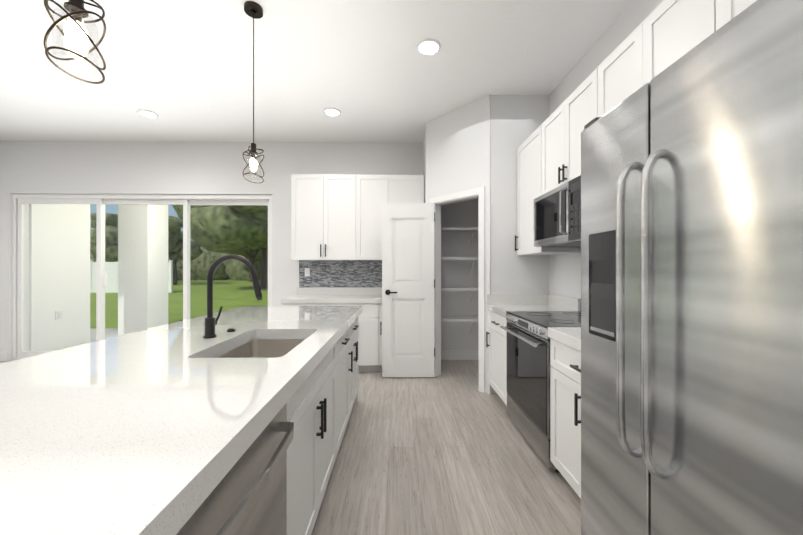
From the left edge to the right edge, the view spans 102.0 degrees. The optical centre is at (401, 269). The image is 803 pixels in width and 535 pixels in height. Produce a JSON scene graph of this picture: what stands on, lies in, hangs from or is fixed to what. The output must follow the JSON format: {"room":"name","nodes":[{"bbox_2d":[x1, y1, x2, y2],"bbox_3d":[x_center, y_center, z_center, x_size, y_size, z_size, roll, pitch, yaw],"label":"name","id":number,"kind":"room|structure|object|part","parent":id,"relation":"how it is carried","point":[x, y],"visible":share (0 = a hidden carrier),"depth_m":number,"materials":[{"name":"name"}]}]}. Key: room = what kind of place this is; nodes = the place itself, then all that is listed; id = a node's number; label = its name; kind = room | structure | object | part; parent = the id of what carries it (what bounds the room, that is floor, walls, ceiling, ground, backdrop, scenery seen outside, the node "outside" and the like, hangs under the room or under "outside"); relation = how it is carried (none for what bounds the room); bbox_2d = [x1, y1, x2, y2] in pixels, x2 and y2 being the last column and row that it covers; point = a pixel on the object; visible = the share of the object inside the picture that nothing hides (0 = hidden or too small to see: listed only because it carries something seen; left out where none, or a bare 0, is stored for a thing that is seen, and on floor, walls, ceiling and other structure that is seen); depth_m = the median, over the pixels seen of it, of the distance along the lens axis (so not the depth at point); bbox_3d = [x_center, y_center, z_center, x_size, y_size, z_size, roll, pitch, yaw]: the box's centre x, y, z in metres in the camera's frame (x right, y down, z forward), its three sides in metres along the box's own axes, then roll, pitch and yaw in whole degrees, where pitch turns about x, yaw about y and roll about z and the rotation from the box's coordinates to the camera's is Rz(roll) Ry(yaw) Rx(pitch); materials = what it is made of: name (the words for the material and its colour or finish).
{"room":"kitchen","nodes":[
{"label":"kitchen","id":0,"kind":"room"},
{"bbox_2d":[27,204,89,350],"bbox_3d":[-5.627,-0.134,5.236,0.220,3.090,1.070,0,0,-1],"label":"wall","id":1,"kind":"structure","parent":0,"point":[73,249],"depth_m":5.28,"materials":[{"name":"white paint"}]},
{"bbox_2d":[55,311,61,319],"bbox_3d":[-5.506,0.742,5.232,0.022,0.140,0.100,0,0,-1],"label":"electrical outlet","id":2,"kind":"object","parent":1,"relation":"attached to","point":[59,314],"depth_m":5.21,"materials":[{"name":"white plastic"}]},
{"bbox_2d":[0,141,478,360],"bbox_3d":[-2.166,-0.254,4.639,7.930,3.050,0.200,0,0,-1],"label":"wall","id":3,"kind":"structure","parent":0,"point":[135,167],"depth_m":4.54,"materials":[{"name":"white paint"}]},
{"bbox_2d":[0,352,7,360],"bbox_3d":[-5.624,1.206,4.493,0.350,0.130,0.014,0,0,-1],"label":"baseboard","id":4,"kind":"structure","parent":3,"relation":"attached to","point":[3,355],"depth_m":4.49,"materials":[{"name":"white wood"}]},
{"bbox_2d":[12,194,271,359],"bbox_3d":[-3.620,0.112,4.615,3.612,2.315,0.155,0,0,-1],"label":"sliding door","id":5,"kind":"structure","parent":3,"relation":"in","point":[20,202],"depth_m":4.58,"materials":[{"name":"white"}]},
{"bbox_2d":[305,268,309,275],"bbox_3d":[-1.314,0.043,4.533,0.070,0.115,0.007,0,0,-1],"label":"outlet","id":6,"kind":"object","parent":3,"relation":"attached to","point":[307,271],"visible":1,"depth_m":4.53,"materials":[{"name":"white plastic"}]},
{"bbox_2d":[291,174,362,260],"bbox_3d":[-0.984,-0.674,4.383,0.897,1.110,0.330,0,0,-1],"label":"upper cabinet","id":7,"kind":"object","parent":3,"relation":"attached to","point":[336,217],"depth_m":4.22,"materials":[{"name":"white wood"}]},
{"bbox_2d":[297,289,381,292],"bbox_3d":[-0.582,0.306,4.541,1.756,0.100,0.019,0,0,-1],"label":"backsplash","id":8,"kind":"structure","parent":3,"relation":"attached to","point":[298,290],"depth_m":4.53,"materials":[{"name":"white stone"}]},
{"bbox_2d":[363,175,423,260],"bbox_3d":[-0.180,-0.674,4.392,0.943,1.110,0.330,0,0,-1],"label":"upper cabinet","id":9,"kind":"object","parent":3,"relation":"attached to","point":[377,189],"depth_m":4.23,"materials":[{"name":"white wood"}]},
{"bbox_2d":[441,350,478,359],"bbox_3d":[0.935,1.206,4.565,1.050,0.130,0.014,0,0,-1],"label":"baseboard","id":10,"kind":"structure","parent":3,"relation":"attached to","point":[459,354],"depth_m":4.56,"materials":[{"name":"white wood"}]},
{"bbox_2d":[0,360,580,534],"bbox_3d":[-2.118,1.327,0.348,7.930,0.120,8.780,0,0,-1],"label":"floor","id":11,"kind":"structure","parent":0,"point":[449,450],"depth_m":2.05,"materials":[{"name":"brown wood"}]},
{"bbox_2d":[176,403,293,534],"bbox_3d":[-0.649,0.842,0.782,0.658,0.850,0.605,0,0,-1],"label":"dishwasher","id":12,"kind":"object","parent":11,"relation":"on","point":[247,495],"visible":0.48,"depth_m":0.82,"materials":[{"name":"grey metal"}]},
{"bbox_2d":[168,310,361,534],"bbox_3d":[-0.923,0.841,1.742,1.112,0.855,2.736,0,0,-1],"label":"kitchen island","id":13,"kind":"object","parent":11,"relation":"on","point":[320,408],"depth_m":1.50,"materials":[{"name":"white wood"}]},
{"bbox_2d":[0,306,361,534],"bbox_3d":[-0.931,0.383,1.742,1.135,0.061,2.760,0,0,-1],"label":"island countertop","id":14,"kind":"structure","parent":13,"relation":"on","point":[125,434],"depth_m":0.79,"materials":[{"name":"white stone"}]},
{"bbox_2d":[203,254,261,337],"bbox_3d":[-0.871,0.138,1.709,0.300,0.428,0.111,0,0,-1],"label":"faucet","id":15,"kind":"object","parent":14,"relation":"on","point":[210,322],"visible":1,"depth_m":1.67,"materials":[{"name":"black metal"}]},
{"bbox_2d":[224,338,299,353],"bbox_3d":[-0.674,0.514,1.605,0.390,0.228,0.626,0,0,-1],"label":"sink","id":16,"kind":"object","parent":14,"relation":"in","point":[254,345],"depth_m":1.92,"materials":[{"name":"silver metal"}]},
{"bbox_2d":[282,305,336,305],"bbox_3d":[-1.122,0.843,4.234,0.637,0.855,0.620,0,0,-1],"label":"base cabinet","id":17,"kind":"object","parent":11,"relation":"on","point":[282,305],"depth_m":3.93,"materials":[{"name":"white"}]},
{"bbox_2d":[337,305,381,371],"bbox_3d":[-0.571,0.843,4.241,0.696,0.855,0.620,0,0,-1],"label":"base cabinet","id":18,"kind":"object","parent":11,"relation":"on","point":[370,319],"depth_m":3.94,"materials":[{"name":"white wood"}]},
{"bbox_2d":[281,293,381,304],"bbox_3d":[-0.578,0.386,4.234,1.756,0.060,0.634,0,0,-1],"label":"countertop","id":19,"kind":"structure","parent":18,"relation":"on","point":[301,298],"depth_m":3.93,"materials":[{"name":"white stone"}]},
{"bbox_2d":[486,310,506,405],"bbox_3d":[1.200,0.841,3.038,0.615,0.855,0.565,0,0,-1],"label":"base cabinet","id":20,"kind":"object","parent":11,"relation":"on","point":[497,345],"depth_m":3.02,"materials":[{"name":"white wood"}]},
{"bbox_2d":[487,302,579,317],"bbox_3d":[1.195,0.384,3.037,0.635,0.060,0.567,0,0,-1],"label":"countertop","id":21,"kind":"structure","parent":20,"relation":"on","point":[502,308],"depth_m":3.08,"materials":[{"name":"white stone"}]},
{"bbox_2d":[501,311,580,472],"bbox_3d":[1.166,0.810,2.369,0.687,0.918,0.756,0,0,-1],"label":"range","id":22,"kind":"object","parent":11,"relation":"on","point":[528,375],"visible":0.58,"depth_m":2.26,"materials":[{"name":"silver metal"}]},
{"bbox_2d":[550,338,580,497],"bbox_3d":[1.216,0.840,1.615,0.615,0.855,0.730,0,0,-1],"label":"base cabinet","id":23,"kind":"object","parent":11,"relation":"on","point":[565,401],"depth_m":1.80,"materials":[{"name":"white wood"}]},
{"bbox_2d":[548,327,580,353],"bbox_3d":[1.211,0.382,1.616,0.635,0.060,0.736,0,0,-1],"label":"countertop","id":24,"kind":"structure","parent":23,"relation":"on","point":[569,336],"depth_m":1.81,"materials":[{"name":"white stone"}]},
{"bbox_2d":[581,0,802,534],"bbox_3d":[1.067,0.368,0.809,0.901,1.798,0.820,0,0,-1],"label":"refrigerator","id":25,"kind":"object","parent":11,"relation":"on","point":[692,292],"visible":1,"depth_m":0.73,"materials":[{"name":"grey metal"}]},
{"bbox_2d":[0,0,631,141],"bbox_3d":[-2.118,-1.843,0.351,7.930,0.120,8.780,0,0,-1],"label":"ceiling","id":26,"kind":"structure","parent":0,"point":[183,69],"depth_m":2.85,"materials":[{"name":"white paint"}]},
{"bbox_2d":[44,0,105,83],"bbox_3d":[-0.995,-1.192,0.996,0.135,1.180,0.135,0,0,-1],"label":"pendant light","id":27,"kind":"object","parent":26,"relation":"hanging from","point":[75,31],"visible":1,"depth_m":0.98,"materials":[{"name":"brown metal"}]},
{"bbox_3d":[-0.995,-0.705,0.996,0.104,0.169,0.104,0,0,-1],"label":"lamp shade","id":28,"kind":"part","parent":27,"relation":"part of","materials":[{"name":"glass"}]},
{"bbox_3d":[-0.995,-0.743,0.996,0.054,0.104,0.054,0,0,-1],"label":"bulb","id":29,"kind":"part","parent":27,"relation":"part of","materials":[{"name":"white glass"}]},
{"bbox_2d":[137,109,158,117],"bbox_3d":[-2.901,-1.776,3.723,0.194,0.024,0.194,0,0,-1],"label":"recessed light","id":30,"kind":"object","parent":26,"relation":"in","point":[147,113],"visible":0.96,"depth_m":3.71,"materials":[{"name":"white"}]},
{"bbox_2d":[243,1,263,182],"bbox_3d":[-1.009,-1.191,2.218,0.135,1.180,0.135,0,0,-1],"label":"pendant light","id":31,"kind":"object","parent":26,"relation":"hanging from","point":[253,9],"visible":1,"depth_m":2.21,"materials":[{"name":"brown metal"}]},
{"bbox_3d":[-1.009,-0.704,2.218,0.104,0.169,0.104,0,0,-1],"label":"lamp shade","id":32,"kind":"part","parent":31,"relation":"part of","materials":[{"name":"glass"}]},
{"bbox_3d":[-1.009,-0.742,2.218,0.054,0.104,0.054,0,0,-1],"label":"bulb","id":33,"kind":"part","parent":31,"relation":"part of","materials":[{"name":"white glass"}]},
{"bbox_2d":[323,107,340,116],"bbox_3d":[-0.784,-1.776,3.676,0.194,0.024,0.194,0,0,-1],"label":"recessed light","id":34,"kind":"object","parent":26,"relation":"in","point":[331,111],"visible":1,"depth_m":3.66,"materials":[{"name":"white plastic"}]},
{"bbox_2d":[417,38,440,55],"bbox_3d":[0.219,-1.777,2.607,0.194,0.024,0.194,0,0,-1],"label":"recessed light","id":35,"kind":"object","parent":26,"relation":"in","point":[428,47],"visible":1,"depth_m":2.60,"materials":[{"name":"white plastic"}]},
{"bbox_2d":[423,129,425,202],"bbox_3d":[0.354,-0.255,4.257,0.100,3.050,0.620,0,0,-1],"label":"wall","id":36,"kind":"structure","parent":0,"point":[424,156],"depth_m":4.29,"materials":[{"name":"white paint"}]},
{"bbox_2d":[426,94,490,393],"bbox_3d":[0.632,-0.255,3.669,0.100,3.050,0.890,0,0,-43],"label":"wall","id":37,"kind":"structure","parent":0,"point":[458,149],"depth_m":3.53,"materials":[{"name":"white paint"}]},
{"bbox_2d":[382,203,434,376],"bbox_3d":[0.081,0.244,3.803,0.615,2.028,0.139,0,0,-1],"label":"pantry door","id":38,"kind":"structure","parent":37,"relation":"in","point":[408,287],"depth_m":3.79,"materials":[{"name":"white wood"}]},
{"bbox_2d":[430,187,484,392],"bbox_3d":[0.635,0.211,3.654,0.116,2.118,0.756,0,0,-43],"label":"door frame","id":39,"kind":"structure","parent":37,"relation":"attached to","point":[465,195],"depth_m":3.54,"materials":[{"name":"white wood"}]},
{"bbox_2d":[491,95,548,392],"bbox_3d":[1.199,-0.255,3.377,0.630,3.050,0.100,0,0,-1],"label":"wall","id":40,"kind":"structure","parent":0,"point":[517,121],"depth_m":3.33,"materials":[{"name":"white paint"}]},
{"bbox_2d":[487,294,545,301],"bbox_3d":[1.182,0.305,3.310,0.615,0.099,0.020,0,0,-1],"label":"backsplash","id":41,"kind":"structure","parent":40,"relation":"attached to","point":[490,297],"depth_m":3.30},
{"bbox_2d":[549,0,662,310],"bbox_3d":[1.698,-0.258,0.292,0.300,3.050,8.580,0,0,-1],"label":"wall","id":42,"kind":"structure","parent":0,"point":[564,275],"depth_m":2.76,"materials":[{"name":"white paint"}]},
{"bbox_2d":[515,123,579,254],"bbox_3d":[1.348,-0.686,3.011,0.330,1.090,0.625,0,0,-1],"label":"upper cabinet","id":43,"kind":"object","parent":42,"relation":"attached to","point":[530,153],"depth_m":3.03,"materials":[{"name":"white wood"}]},
{"bbox_2d":[546,294,579,309],"bbox_3d":[1.511,0.304,2.288,0.020,0.099,2.072,0,0,-1],"label":"backsplash","id":44,"kind":"structure","parent":42,"relation":"attached to","point":[555,300],"depth_m":2.98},
{"bbox_2d":[543,70,594,193],"bbox_3d":[1.355,-0.916,2.372,0.330,0.630,0.770,0,0,-1],"label":"upper cabinet","id":45,"kind":"object","parent":42,"relation":"attached to","point":[562,130],"depth_m":2.33,"materials":[{"name":"white wood"}]},
{"bbox_2d":[534,175,580,246],"bbox_3d":[1.295,-0.388,2.372,0.446,0.410,0.752,0,0,-1],"label":"microwave","id":46,"kind":"object","parent":45,"relation":"attached to","point":[557,216],"visible":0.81,"depth_m":2.31,"materials":[{"name":"silver metal"}]},
{"bbox_2d":[595,0,730,116],"bbox_3d":[1.363,-0.687,1.617,0.330,1.090,0.855,0,0,-1],"label":"upper cabinet","id":47,"kind":"object","parent":42,"relation":"attached to","point":[663,35],"depth_m":1.55,"materials":[{"name":"white wood"}]},
{"bbox_2d":[731,0,756,19],"bbox_3d":[1.372,-0.958,0.823,0.330,0.550,0.850,0,0,-1],"label":"upper cabinet","id":48,"kind":"object","parent":42,"relation":"attached to","point":[737,6],"depth_m":1.17,"materials":[{"name":"white wood"}]},
{"label":"outside","id":49,"kind":"structure","parent":0,"visible":0},
{"bbox_2d":[52,328,119,350],"bbox_3d":[-2.730,1.350,5.917,9.030,0.125,2.370,0,0,-1],"label":"lanai","id":50,"kind":"object","parent":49,"point":[107,333],"depth_m":6.41,"materials":[{"name":"grey concrete"}]},
{"bbox_2d":[118,205,167,334],"bbox_3d":[-5.228,-0.195,6.611,0.570,2.965,0.570,0,0,-1],"label":"column","id":51,"kind":"structure","parent":50,"relation":"on","point":[136,294],"depth_m":6.33,"materials":[{"name":"white paint"}]},
{"bbox_2d":[90,278,267,327],"bbox_3d":[-10.568,1.506,62.208,140.000,0.080,115.120,0,0,-1],"label":"ground","id":52,"kind":"structure","parent":49,"point":[198,286],"depth_m":15.21,"materials":[{"name":"green plant"}]},
{"bbox_2d":[90,213,117,261],"bbox_3d":[-26.615,-1.867,31.258,4.840,6.728,4.974,0,0,-1],"label":"tree","id":53,"kind":"object","parent":52,"relation":"on","point":[111,236],"depth_m":29.46,"materials":[{"name":"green plant"}]},
{"bbox_2d":[90,260,172,292],"bbox_3d":[-20.008,0.435,19.687,12.180,1.980,0.160,0,0,-1],"label":"fence","id":54,"kind":"object","parent":52,"relation":"on","point":[112,281],"depth_m":19.69,"materials":[{"name":"white plastic"}]},
{"bbox_2d":[90,244,260,280],"bbox_3d":[-15.107,-0.475,40.845,80.080,9.589,15.308,0,0,-1],"label":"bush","id":55,"kind":"object","parent":52,"relation":"on","point":[232,273],"depth_m":41.19,"materials":[{"name":"green plant"}]},
{"bbox_2d":[168,216,202,284],"bbox_3d":[-21.276,-1.577,29.149,4.998,6.142,6.373,0,0,-1],"label":"tree","id":56,"kind":"object","parent":52,"relation":"on","point":[172,234],"depth_m":29.40,"materials":[{"name":"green plant"}]},
{"bbox_2d":[172,205,267,287],"bbox_3d":[-10.108,-4.685,23.890,10.341,12.348,10.925,0,0,-1],"label":"tree","id":57,"kind":"object","parent":52,"relation":"on","point":[224,244],"depth_m":20.08,"materials":[{"name":"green plant"}]},
{"bbox_2d":[226,245,260,281],"bbox_3d":[-17.386,-2.695,36.449,6.511,8.392,7.150,0,0,-1],"label":"tree","id":58,"kind":"object","parent":52,"relation":"on","point":[255,257],"depth_m":36.58,"materials":[{"name":"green plant"}]}
]}

